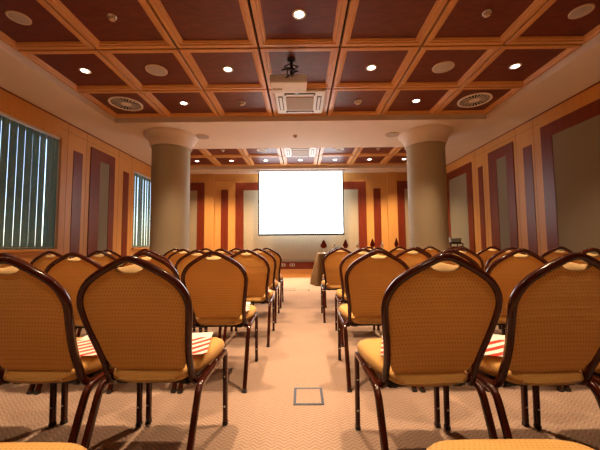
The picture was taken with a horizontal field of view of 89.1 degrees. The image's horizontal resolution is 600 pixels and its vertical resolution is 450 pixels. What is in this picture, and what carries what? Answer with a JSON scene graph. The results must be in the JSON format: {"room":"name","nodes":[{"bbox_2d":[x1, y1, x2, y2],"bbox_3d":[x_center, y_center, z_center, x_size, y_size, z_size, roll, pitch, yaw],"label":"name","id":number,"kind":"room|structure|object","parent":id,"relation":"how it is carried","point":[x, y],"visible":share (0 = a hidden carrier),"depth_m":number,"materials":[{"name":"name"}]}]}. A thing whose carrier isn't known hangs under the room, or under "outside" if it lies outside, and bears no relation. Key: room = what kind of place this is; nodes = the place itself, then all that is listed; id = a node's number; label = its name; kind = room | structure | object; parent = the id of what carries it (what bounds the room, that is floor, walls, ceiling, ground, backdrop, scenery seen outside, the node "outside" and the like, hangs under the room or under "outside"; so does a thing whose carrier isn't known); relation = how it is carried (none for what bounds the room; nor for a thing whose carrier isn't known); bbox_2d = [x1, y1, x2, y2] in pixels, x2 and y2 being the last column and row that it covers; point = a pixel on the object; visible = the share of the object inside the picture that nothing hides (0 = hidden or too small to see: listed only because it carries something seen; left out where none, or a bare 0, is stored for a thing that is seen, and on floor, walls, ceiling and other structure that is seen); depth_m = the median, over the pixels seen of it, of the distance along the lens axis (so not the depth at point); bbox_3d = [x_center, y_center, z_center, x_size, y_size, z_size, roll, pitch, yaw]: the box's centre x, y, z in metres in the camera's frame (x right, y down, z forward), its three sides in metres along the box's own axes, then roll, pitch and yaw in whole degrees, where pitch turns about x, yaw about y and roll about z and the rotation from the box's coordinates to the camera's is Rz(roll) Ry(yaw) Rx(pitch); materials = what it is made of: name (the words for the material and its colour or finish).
{"room":"assembly chamber","nodes":[
{"label":"assembly chamber","id":0,"kind":"room"},
{"bbox_2d":[0,87,150,262],"bbox_3d":[-4.099,-0.400,2.447,0.234,3.090,13.600,-1,-4,0],"label":"wall","id":1,"kind":"structure","parent":0,"point":[95,193],"depth_m":5.69,"materials":[{"name":"orange wood"}]},
{"bbox_2d":[0,119,61,252],"bbox_3d":[-4.067,-0.578,4.138,0.250,1.895,1.910,-1,-4,0],"label":"window","id":2,"kind":"structure","parent":1,"relation":"in","point":[19,249],"depth_m":4.61,"materials":[{"name":"white glass"}]},
{"bbox_2d":[0,111,59,248],"bbox_3d":[-4.039,-0.600,4.139,0.055,1.845,1.830,-1,-4,0],"label":"vertical blind","id":3,"kind":"object","parent":2,"relation":"attached to","point":[36,137],"visible":1,"depth_m":4.49,"materials":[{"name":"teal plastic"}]},
{"bbox_2d":[131,174,150,248],"bbox_3d":[-4.052,-0.330,7.914,0.250,1.895,1.340,-1,-4,0],"label":"window","id":4,"kind":"structure","parent":1,"relation":"in","point":[135,174],"depth_m":7.89,"materials":[{"name":"white glass"}]},
{"bbox_2d":[132,171,150,246],"bbox_3d":[-4.025,-0.352,7.916,0.055,1.845,1.260,-1,-4,0],"label":"vertical blind","id":5,"kind":"object","parent":4,"relation":"attached to","point":[145,181],"visible":0.59,"depth_m":7.73,"materials":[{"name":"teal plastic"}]},
{"bbox_2d":[189,172,409,261],"bbox_3d":[0.030,0.000,9.104,8.440,3.090,0.270,-1,-4,0],"label":"wall","id":6,"kind":"structure","parent":0,"point":[223,207],"depth_m":9.02,"materials":[{"name":"orange wood"}]},
{"bbox_2d":[280,262,313,277],"bbox_3d":[0.041,1.308,8.906,7.960,0.455,0.056,-1,-4,0],"label":"baseboard","id":7,"kind":"structure","parent":6,"relation":"attached to","point":[301,269],"depth_m":8.88,"materials":[{"name":"red wood"}]},
{"bbox_2d":[0,0,599,173],"bbox_3d":[-0.011,-2.128,2.545,8.600,0.300,13.800,-1,-4,0],"label":"ceiling","id":8,"kind":"structure","parent":0,"point":[335,43],"depth_m":3.84,"materials":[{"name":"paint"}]},
{"bbox_2d":[5,10,31,24],"bbox_3d":[-2.767,-2.035,3.002,0.196,0.015,0.196,-1,-4,0],"label":"ceiling speaker","id":9,"kind":"object","parent":8,"relation":"attached to","point":[18,17],"visible":1,"depth_m":2.98},
{"bbox_2d":[8,12,29,23],"bbox_3d":[-2.767,-2.031,3.001,0.164,0.006,0.164,-1,-4,0],"label":"grille","id":10,"kind":"object","parent":9,"relation":"attached to","point":[18,17],"depth_m":2.99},
{"bbox_2d":[78,68,91,73],"bbox_3d":[-2.763,-1.985,3.920,0.140,0.020,0.140,-1,-4,0],"label":"recessed light","id":11,"kind":"object","parent":8,"relation":"in","point":[83,70],"visible":1,"depth_m":3.91,"materials":[{"name":"white glass"}]},
{"bbox_2d":[107,13,116,21],"bbox_3d":[-1.847,-2.029,2.998,0.084,0.044,0.084,-1,-4,0],"label":"smoke detector","id":12,"kind":"object","parent":8,"relation":"attached to","point":[110,16],"visible":1,"depth_m":2.98,"materials":[{"name":"white plastic"}]},
{"bbox_2d":[108,96,142,110],"bbox_3d":[-2.760,-1.916,4.837,0.490,0.014,0.490,-1,-4,0],"label":"ceiling vent","id":13,"kind":"object","parent":8,"relation":"in","point":[124,103],"visible":1,"depth_m":4.82,"materials":[{"name":"plastic"}]},
{"bbox_2d":[145,64,167,75],"bbox_3d":[-1.844,-1.984,3.916,0.264,0.015,0.264,-1,-4,0],"label":"ceiling speaker","id":14,"kind":"object","parent":8,"relation":"attached to","point":[154,69],"visible":1,"depth_m":3.90},
{"bbox_2d":[179,101,188,104],"bbox_3d":[-1.840,-1.933,4.834,0.140,0.020,0.140,-1,-4,0],"label":"recessed light","id":15,"kind":"object","parent":8,"relation":"in","point":[180,102],"visible":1,"depth_m":4.83,"materials":[{"name":"white plastic"}]},
{"bbox_2d":[195,134,209,138],"bbox_3d":[-1.916,-1.728,5.983,0.280,0.015,0.280,-1,-4,0],"label":"ceiling speaker","id":16,"kind":"object","parent":8,"relation":"attached to","point":[199,136],"visible":0.98,"depth_m":5.95},
{"bbox_2d":[196,135,208,138],"bbox_3d":[-1.916,-1.724,5.983,0.248,0.006,0.248,-1,-4,0],"label":"grille","id":17,"kind":"object","parent":16,"relation":"attached to","point":[198,136],"depth_m":5.96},
{"bbox_2d":[222,66,232,71],"bbox_3d":[-0.924,-2.001,3.914,0.140,0.020,0.140,-1,-4,0],"label":"recessed light","id":18,"kind":"object","parent":8,"relation":"in","point":[225,68],"visible":1,"depth_m":3.91,"materials":[{"name":"white glass"}]},
{"bbox_2d":[269,57,306,93],"bbox_3d":[-0.134,-1.818,3.607,0.430,0.418,0.321,-1,-4,0],"label":"ceiling projector","id":19,"kind":"object","parent":8,"relation":"hanging from","point":[279,83],"visible":1,"depth_m":3.51,"materials":[{"name":"white plastic"}]},
{"bbox_2d":[292,9,305,19],"bbox_3d":[-0.009,-2.070,2.993,0.140,0.020,0.140,-1,-4,0],"label":"recessed light","id":20,"kind":"object","parent":8,"relation":"in","point":[298,14],"visible":1,"depth_m":2.99,"materials":[{"name":"white glass"}]},
{"bbox_2d":[274,89,325,113],"bbox_3d":[-0.001,-1.905,4.735,0.750,0.054,0.750,-1,-4,0],"label":"air conditioner","id":21,"kind":"object","parent":8,"relation":"attached to","point":[312,101],"visible":0.88,"depth_m":4.68,"materials":[{"name":"white plastic"}]},
{"bbox_2d":[286,97,313,109],"bbox_3d":[-0.001,-1.883,4.734,0.420,0.010,0.420,-1,-4,0],"label":"grille","id":22,"kind":"object","parent":21,"relation":"attached to","point":[292,103],"depth_m":4.72,"materials":[{"name":"white metal"}]},
{"bbox_2d":[256,169,344,235],"bbox_3d":[0.028,-0.639,8.665,2.520,1.872,0.100,-1,-4,0],"label":"projection screen","id":23,"kind":"object","parent":8,"relation":"hanging from","point":[290,202],"visible":1,"depth_m":8.66,"materials":[{"name":"white fabric"}]},
{"bbox_2d":[284,148,316,156],"bbox_3d":[0.008,-1.730,7.208,0.740,0.054,0.740,-1,-4,0],"label":"air conditioner","id":24,"kind":"object","parent":8,"relation":"attached to","point":[289,152],"visible":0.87,"depth_m":7.18,"materials":[{"name":"white plastic"}]},
{"bbox_2d":[291,150,308,154],"bbox_3d":[0.009,-1.708,7.207,0.414,0.010,0.414,-1,-4,0],"label":"grille","id":25,"kind":"object","parent":24,"relation":"attached to","point":[293,152],"depth_m":7.18,"materials":[{"name":"white metal"}]},
{"bbox_2d":[366,64,376,70],"bbox_3d":[0.914,-2.018,3.908,0.140,0.020,0.140,-1,-4,0],"label":"recessed light","id":26,"kind":"object","parent":8,"relation":"in","point":[372,67],"visible":1,"depth_m":3.90,"materials":[{"name":"white glass"}]},
{"bbox_2d":[385,132,399,137],"bbox_3d":[1.804,-1.762,5.971,0.280,0.015,0.280,-1,-4,0],"label":"ceiling speaker","id":27,"kind":"object","parent":8,"relation":"attached to","point":[391,134],"visible":1,"depth_m":5.93},
{"bbox_2d":[386,133,398,136],"bbox_3d":[1.804,-1.757,5.971,0.248,0.006,0.248,-1,-4,0],"label":"grille","id":28,"kind":"object","parent":27,"relation":"attached to","point":[388,134],"depth_m":5.94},
{"bbox_2d":[412,99,420,102],"bbox_3d":[1.837,-1.966,4.822,0.140,0.020,0.140,-1,-4,0],"label":"recessed light","id":29,"kind":"object","parent":8,"relation":"in","point":[414,100],"visible":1,"depth_m":4.80,"materials":[{"name":"white glass"}]},
{"bbox_2d":[432,61,454,72],"bbox_3d":[1.834,-2.017,3.904,0.264,0.015,0.264,-1,-4,0],"label":"ceiling speaker","id":30,"kind":"object","parent":8,"relation":"attached to","point":[444,66],"visible":1,"depth_m":3.88},
{"bbox_2d":[457,92,492,107],"bbox_3d":[2.757,-1.965,4.818,0.490,0.014,0.490,-1,-4,0],"label":"ceiling vent","id":31,"kind":"object","parent":8,"relation":"in","point":[477,99],"visible":1,"depth_m":4.80,"materials":[{"name":"metal"}]},
{"bbox_2d":[482,9,491,17],"bbox_3d":[1.831,-2.062,2.985,0.084,0.044,0.084,-1,-4,0],"label":"smoke detector","id":32,"kind":"object","parent":8,"relation":"attached to","point":[486,13],"visible":1,"depth_m":2.97,"materials":[{"name":"white plastic"}]},
{"bbox_2d":[509,63,521,68],"bbox_3d":[2.753,-2.034,3.901,0.140,0.020,0.140,-1,-4,0],"label":"recessed light","id":33,"kind":"object","parent":8,"relation":"in","point":[516,65],"visible":1,"depth_m":3.90,"materials":[{"name":"white glass"}]},
{"bbox_2d":[568,3,594,18],"bbox_3d":[2.750,-2.085,2.983,0.196,0.015,0.196,-1,-4,0],"label":"ceiling speaker","id":34,"kind":"object","parent":8,"relation":"attached to","point":[585,9],"visible":1,"depth_m":2.97},
{"bbox_2d":[570,6,591,17],"bbox_3d":[2.750,-2.080,2.983,0.164,0.006,0.164,-1,-4,0],"label":"grille","id":35,"kind":"object","parent":34,"relation":"attached to","point":[580,11],"depth_m":2.97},
{"bbox_2d":[0,278,599,449],"bbox_3d":[0.018,1.165,2.329,8.600,0.120,13.800,-1,-4,0],"label":"floor","id":36,"kind":"structure","parent":0,"point":[302,352],"depth_m":1.79,"materials":[{"name":"carpet"}]},
{"bbox_2d":[4,369,56,426],"bbox_3d":[-1.548,0.598,1.394,0.456,0.916,0.598,-1,-4,3],"label":"banquet chair","id":37,"kind":"object","parent":36,"relation":"on","point":[53,386],"visible":0.21,"depth_m":1.62,"materials":[{"name":"brown metal"}]},
{"bbox_2d":[0,442,86,449],"bbox_3d":[-0.730,0.533,0.503,0.456,0.916,0.598,-1,-4,0],"label":"banquet chair","id":38,"kind":"object","parent":36,"relation":"on","point":[3,445],"visible":1,"depth_m":0.75,"materials":[{"name":"brown fabric"}]},
{"bbox_2d":[0,253,86,393],"bbox_3d":[-1.970,0.660,2.280,0.456,0.916,0.598,-1,-4,0],"label":"banquet chair","id":39,"kind":"object","parent":36,"relation":"on","point":[32,386],"visible":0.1,"depth_m":2.02,"materials":[{"name":"brown metal"}]},
{"bbox_2d":[30,251,76,330],"bbox_3d":[-2.372,0.720,3.146,0.456,0.916,0.598,0,-4,0],"label":"banquet chair","id":40,"kind":"object","parent":36,"relation":"on","point":[41,262],"visible":0.18,"depth_m":2.90,"materials":[{"name":"orange fabric"}]},
{"bbox_2d":[33,252,104,394],"bbox_3d":[-1.503,0.655,2.274,0.456,0.916,0.598,-1,-4,0],"label":"banquet chair","id":41,"kind":"object","parent":36,"relation":"on","point":[71,273],"visible":0.24,"depth_m":2.04,"materials":[{"name":"orange fabric"}]},
{"bbox_2d":[0,257,142,443],"bbox_3d":[-1.085,0.594,1.392,0.456,0.916,0.598,-1,-4,3],"label":"banquet chair","id":42,"kind":"object","parent":36,"relation":"on","point":[38,339],"visible":0.91,"depth_m":1.20,"materials":[{"name":"orange fabric"}]},
{"bbox_2d":[77,335,96,355],"bbox_3d":[-1.007,0.577,1.479,0.216,0.006,0.330,0,-4,-6],"label":"leaflet","id":43,"kind":"object","parent":42,"relation":"on","point":[85,347],"visible":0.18,"depth_m":1.43,"materials":[{"name":"white paper"}]},
{"bbox_2d":[76,250,116,336],"bbox_3d":[-1.909,0.716,3.148,0.456,0.916,0.598,-1,-4,0],"label":"banquet chair","id":44,"kind":"object","parent":36,"relation":"on","point":[103,258],"visible":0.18,"depth_m":2.90,"materials":[{"name":"brown fabric"}]},
{"bbox_2d":[96,249,121,258],"bbox_3d":[-2.381,0.778,4.022,0.456,0.916,0.598,-1,-4,0],"label":"banquet chair","id":45,"kind":"object","parent":36,"relation":"on","point":[110,252],"visible":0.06,"depth_m":3.77,"materials":[{"name":"brown fabric"}]},
{"bbox_2d":[76,256,227,449],"bbox_3d":[-0.625,0.590,1.391,0.456,0.916,0.598,-1,-4,3],"label":"banquet chair","id":46,"kind":"object","parent":36,"relation":"on","point":[137,318],"visible":1,"depth_m":1.19,"materials":[{"name":"brown fabric"}]},
{"bbox_2d":[192,332,212,354],"bbox_3d":[-0.547,0.572,1.478,0.216,0.006,0.330,0,-4,-11],"label":"leaflet","id":47,"kind":"object","parent":46,"relation":"on","point":[200,341],"visible":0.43,"depth_m":1.48,"materials":[{"name":"white paper"}]},
{"bbox_2d":[106,252,201,393],"bbox_3d":[-1.037,0.652,2.278,0.456,0.916,0.598,0,-4,0],"label":"banquet chair","id":48,"kind":"object","parent":36,"relation":"on","point":[151,258],"visible":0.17,"depth_m":2.03,"materials":[{"name":"brown fabric"}]},
{"bbox_2d":[139,250,172,265],"bbox_3d":[-1.441,0.713,3.157,0.456,0.916,0.598,0,-4,0],"label":"banquet chair","id":49,"kind":"object","parent":36,"relation":"on","point":[149,251],"visible":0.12,"depth_m":2.90,"materials":[{"name":"brown metal"}]},
{"bbox_2d":[144,127,197,254],"bbox_3d":[-2.502,-0.189,5.885,0.984,3.090,0.984,-1,-4,0],"label":"column","id":50,"kind":"structure","parent":36,"relation":"on","point":[171,148],"depth_m":5.62,"materials":[{"name":"beige paint"}]},
{"bbox_2d":[163,248,182,257],"bbox_3d":[-1.903,0.832,4.908,0.456,0.916,0.598,-1,-4,0],"label":"banquet chair","id":51,"kind":"object","parent":36,"relation":"on","point":[167,254],"visible":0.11,"depth_m":4.66,"materials":[{"name":"brown fabric"}]},
{"bbox_2d":[167,249,193,266],"bbox_3d":[-1.450,0.770,4.031,0.456,0.916,0.597,-1,-4,0],"label":"banquet chair","id":52,"kind":"object","parent":36,"relation":"on","point":[175,256],"visible":0.12,"depth_m":3.79,"materials":[{"name":"brown fabric"}]},
{"bbox_2d":[174,250,232,338],"bbox_3d":[-0.976,0.708,3.149,0.456,0.916,0.598,-1,-4,1],"label":"banquet chair","id":53,"kind":"object","parent":36,"relation":"on","point":[187,258],"visible":0.2,"depth_m":2.91,"materials":[{"name":"brown fabric"}]},
{"bbox_2d":[195,248,211,253],"bbox_3d":[-1.437,0.828,4.915,0.456,0.916,0.598,-1,-4,0],"label":"banquet chair","id":54,"kind":"object","parent":36,"relation":"on","point":[206,249],"visible":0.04,"depth_m":4.66,"materials":[{"name":"brown fabric"}]},
{"bbox_2d":[177,251,257,393],"bbox_3d":[-0.573,0.647,2.272,0.456,0.916,0.598,-1,-4,0],"label":"banquet chair","id":55,"kind":"object","parent":36,"relation":"on","point":[217,287],"visible":0.86,"depth_m":2.07,"materials":[{"name":"brown fabric"}]},
{"bbox_2d":[246,302,249,310],"bbox_3d":[-0.496,0.630,2.359,0.216,0.006,0.330,0,-4,-8],"label":"leaflet","id":56,"kind":"object","parent":55,"relation":"on","point":[247,303],"visible":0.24,"depth_m":2.34,"materials":[{"name":"white paper"}]},
{"bbox_2d":[211,248,232,256],"bbox_3d":[-0.981,0.766,4.024,0.456,0.916,0.598,0,-4,0],"label":"banquet chair","id":57,"kind":"object","parent":36,"relation":"on","point":[227,253],"visible":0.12,"depth_m":3.77,"materials":[{"name":"brown fabric"}]},
{"bbox_2d":[229,248,250,304],"bbox_3d":[-0.970,0.824,4.911,0.456,0.916,0.598,-1,-4,0],"label":"banquet chair","id":58,"kind":"object","parent":36,"relation":"on","point":[235,249],"visible":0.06,"depth_m":4.66,"materials":[{"name":"brown fabric"}]},
{"bbox_2d":[223,249,274,347],"bbox_3d":[-0.511,0.705,3.154,0.456,0.916,0.598,-1,-4,0],"label":"banquet chair","id":59,"kind":"object","parent":36,"relation":"on","point":[257,268],"visible":0.59,"depth_m":2.94,"materials":[{"name":"brown fabric"}]},
{"bbox_2d":[248,248,279,322],"bbox_3d":[-0.515,0.762,4.030,0.456,0.916,0.598,-1,-4,1],"label":"banquet chair","id":60,"kind":"object","parent":36,"relation":"on","point":[271,260],"visible":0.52,"depth_m":3.82,"materials":[{"name":"brown metal"}]},
{"bbox_2d":[252,248,283,307],"bbox_3d":[-0.505,0.819,4.895,0.456,0.916,0.598,-1,-4,0],"label":"banquet chair","id":61,"kind":"object","parent":36,"relation":"on","point":[278,277],"visible":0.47,"depth_m":4.69,"materials":[{"name":"brown metal"}]},
{"bbox_2d":[293,388,323,404],"bbox_3d":[0.053,1.075,1.919,0.184,0.004,0.216,-1,-4,0],"label":"floor outlet cover","id":62,"kind":"object","parent":36,"relation":"on","point":[302,396],"visible":1,"depth_m":1.91,"materials":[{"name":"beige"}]},
{"bbox_2d":[322,247,343,307],"bbox_3d":[0.593,0.809,4.894,0.456,0.916,0.598,0,-4,0],"label":"banquet chair","id":63,"kind":"object","parent":36,"relation":"on","point":[336,247],"visible":0.13,"depth_m":4.64,"materials":[{"name":"brown metal"}]},
{"bbox_2d":[321,247,351,322],"bbox_3d":[0.507,0.752,4.013,0.456,0.916,0.598,-1,-4,1],"label":"banquet chair","id":64,"kind":"object","parent":36,"relation":"on","point":[331,262],"visible":0.53,"depth_m":3.81,"materials":[{"name":"brown fabric"}]},
{"bbox_2d":[335,248,376,346],"bbox_3d":[0.604,0.694,3.138,0.456,0.916,0.598,-1,-4,0],"label":"banquet chair","id":65,"kind":"object","parent":36,"relation":"on","point":[340,296],"visible":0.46,"depth_m":2.92,"materials":[{"name":"brown fabric"}]},
{"bbox_2d":[338,250,416,391],"bbox_3d":[0.527,0.637,2.268,0.456,0.916,0.598,-1,-4,1],"label":"banquet chair","id":66,"kind":"object","parent":36,"relation":"on","point":[367,279],"visible":0.71,"depth_m":2.06,"materials":[{"name":"brown fabric"}]},
{"bbox_2d":[366,247,389,255],"bbox_3d":[0.972,0.749,4.027,0.456,0.916,0.598,-1,-4,0],"label":"banquet chair","id":67,"kind":"object","parent":36,"relation":"on","point":[376,248],"visible":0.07,"depth_m":3.77,"materials":[{"name":"brown metal"}]},
{"bbox_2d":[389,246,406,255],"bbox_3d":[1.525,0.801,4.893,0.456,0.916,0.598,-1,-4,0],"label":"banquet chair","id":68,"kind":"object","parent":36,"relation":"on","point":[395,251],"visible":0.12,"depth_m":4.65,"materials":[{"name":"brown fabric"}]},
{"bbox_2d":[377,248,430,329],"bbox_3d":[1.071,0.690,3.137,0.456,0.916,0.598,-1,-4,0],"label":"banquet chair","id":69,"kind":"object","parent":36,"relation":"on","point":[411,258],"visible":0.14,"depth_m":2.89,"materials":[{"name":"brown fabric"}]},
{"bbox_2d":[409,247,431,256],"bbox_3d":[1.439,0.744,4.013,0.456,0.916,0.598,-1,-4,0],"label":"banquet chair","id":70,"kind":"object","parent":36,"relation":"on","point":[419,248],"visible":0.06,"depth_m":3.76,"materials":[{"name":"brown metal"}]},
{"bbox_2d":[399,124,452,251],"bbox_3d":[2.457,-0.233,5.868,0.984,3.090,0.984,-1,-4,0],"label":"column","id":71,"kind":"structure","parent":36,"relation":"on","point":[424,146],"depth_m":5.60,"materials":[{"name":"beige paint"}]},
{"bbox_2d":[354,253,502,449],"bbox_3d":[0.512,0.577,1.337,0.456,0.916,0.598,0,-4,-2],"label":"banquet chair","id":72,"kind":"object","parent":36,"relation":"on","point":[439,320],"visible":0.99,"depth_m":1.14,"materials":[{"name":"brown fabric"}]},
{"bbox_2d":[380,336,382,354],"bbox_3d":[0.493,0.560,1.425,0.216,0.006,0.330,-2,-4,16],"label":"leaflet","id":73,"kind":"object","parent":72,"relation":"on","point":[382,336],"visible":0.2,"depth_m":1.39,"materials":[{"name":"white paper"}]},
{"bbox_2d":[424,246,440,255],"bbox_3d":[1.991,0.797,4.904,0.456,0.916,0.598,-1,-4,0],"label":"banquet chair","id":74,"kind":"object","parent":36,"relation":"on","point":[433,251],"visible":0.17,"depth_m":4.66,"materials":[{"name":"brown fabric"}]},
{"bbox_2d":[420,249,488,392],"bbox_3d":[0.994,0.633,2.259,0.456,0.916,0.598,0,-4,0],"label":"banquet chair","id":75,"kind":"object","parent":36,"relation":"on","point":[460,254],"visible":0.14,"depth_m":2.00,"materials":[{"name":"brown metal"}]},
{"bbox_2d":[448,247,483,269],"bbox_3d":[1.536,0.686,3.137,0.456,0.916,0.598,-1,-4,1],"label":"banquet chair","id":76,"kind":"object","parent":36,"relation":"on","point":[474,256],"visible":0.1,"depth_m":2.89,"materials":[{"name":"brown fabric"}]},
{"bbox_2d":[477,246,500,270],"bbox_3d":[2.374,0.736,4.014,0.456,0.916,0.598,0,-4,0],"label":"banquet chair","id":77,"kind":"object","parent":36,"relation":"on","point":[485,254],"visible":0.09,"depth_m":3.77,"materials":[{"name":"brown fabric"}]},
{"bbox_2d":[485,247,526,328],"bbox_3d":[2.005,0.682,3.142,0.456,0.916,0.598,-1,-4,0],"label":"banquet chair","id":78,"kind":"object","parent":36,"relation":"on","point":[497,255],"visible":0.15,"depth_m":2.90,"materials":[{"name":"brown metal"}]},
{"bbox_2d":[426,439,593,449],"bbox_3d":[0.509,0.522,0.499,0.456,0.916,0.598,-1,-4,0],"label":"banquet chair","id":79,"kind":"object","parent":36,"relation":"on","point":[470,444],"visible":1,"depth_m":0.73,"materials":[{"name":"brown fabric"}]},
{"bbox_2d":[443,252,599,438],"bbox_3d":[0.973,0.572,1.335,0.456,0.916,0.598,0,-4,-3],"label":"banquet chair","id":80,"kind":"object","parent":36,"relation":"on","point":[552,332],"visible":0.88,"depth_m":1.14,"materials":[{"name":"brown fabric"}]},
{"bbox_2d":[484,334,504,356],"bbox_3d":[0.904,0.556,1.423,0.216,0.006,0.330,-1,-4,14],"label":"leaflet","id":81,"kind":"object","parent":80,"relation":"on","point":[495,347],"visible":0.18,"depth_m":1.39,"materials":[{"name":"white paper"}]},
{"bbox_2d":[486,248,564,391],"bbox_3d":[1.459,0.628,2.252,0.456,0.916,0.598,-1,-4,0],"label":"banquet chair","id":82,"kind":"object","parent":36,"relation":"on","point":[509,269],"visible":0.27,"depth_m":2.02,"materials":[{"name":"brown fabric"}]},
{"bbox_2d":[540,246,572,261],"bbox_3d":[2.469,0.678,3.140,0.456,0.916,0.598,-1,-4,0],"label":"banquet chair","id":83,"kind":"object","parent":36,"relation":"on","point":[554,253],"visible":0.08,"depth_m":2.89,"materials":[{"name":"brown fabric"}]},
{"bbox_2d":[532,362,599,429],"bbox_3d":[1.436,0.568,1.334,0.456,0.916,0.598,0,-4,-3],"label":"banquet chair","id":84,"kind":"object","parent":36,"relation":"on","point":[596,376],"visible":0.22,"depth_m":1.56,"materials":[{"name":"brown metal"}]},
{"bbox_2d":[563,248,599,391],"bbox_3d":[1.923,0.624,2.253,0.456,0.916,0.598,-1,-4,0],"label":"banquet chair","id":85,"kind":"object","parent":36,"relation":"on","point":[588,250],"visible":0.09,"depth_m":2.00,"materials":[{"name":"brown fabric"}]},
{"bbox_3d":[3.652,0.912,7.192,0.320,0.958,0.280,-1,-4,0],"label":"stand","id":86,"kind":"object","parent":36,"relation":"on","visible":0},
{"bbox_2d":[449,238,461,242],"bbox_3d":[3.647,0.373,7.227,0.270,0.122,0.210,-1,-4,0],"label":"storage box","id":87,"kind":"object","parent":86,"relation":"on","point":[451,240],"visible":0.7,"depth_m":7.13,"materials":[{"name":"black plastic"}]},
{"bbox_2d":[446,81,599,255],"bbox_3d":[4.107,-0.473,2.420,0.234,3.090,13.600,-1,-4,0],"label":"wall","id":88,"kind":"structure","parent":0,"point":[534,186],"depth_m":5.16,"materials":[{"name":"orange wood"}]},
{"bbox_3d":[1.670,1.062,7.570,2.430,0.742,0.700,-1,-4,0],"label":"conference table","id":89,"kind":"object","parent":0,"visible":0},
{"bbox_2d":[310,253,326,285],"bbox_3d":[1.712,1.055,7.538,2.957,0.742,1.148,-1,-4,0],"label":"tablecloth","id":90,"kind":"object","parent":89,"relation":"on","point":[317,272],"visible":0.22,"depth_m":7.19,"materials":[{"name":"brown fabric"}]},
{"bbox_2d":[320,239,326,247],"bbox_3d":[0.581,0.513,7.480,0.165,0.352,0.074,0,-4,-1],"label":"table flag","id":91,"kind":"object","parent":90,"relation":"on","point":[323,244],"visible":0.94,"depth_m":7.46,"materials":[{"name":"fabric"}]},
{"bbox_2d":[343,239,347,247],"bbox_3d":[1.117,0.508,7.479,0.132,0.352,0.070,-1,-4,13],"label":"table flag","id":92,"kind":"object","parent":90,"relation":"on","point":[345,244],"visible":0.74,"depth_m":7.46,"materials":[{"name":"fabric"}]},
{"bbox_2d":[370,237,374,247],"bbox_3d":[1.778,0.488,7.478,0.116,0.380,0.070,-2,-4,17],"label":"table flag","id":93,"kind":"object","parent":90,"relation":"on","point":[372,244],"visible":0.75,"depth_m":7.47,"materials":[{"name":"fabric"}]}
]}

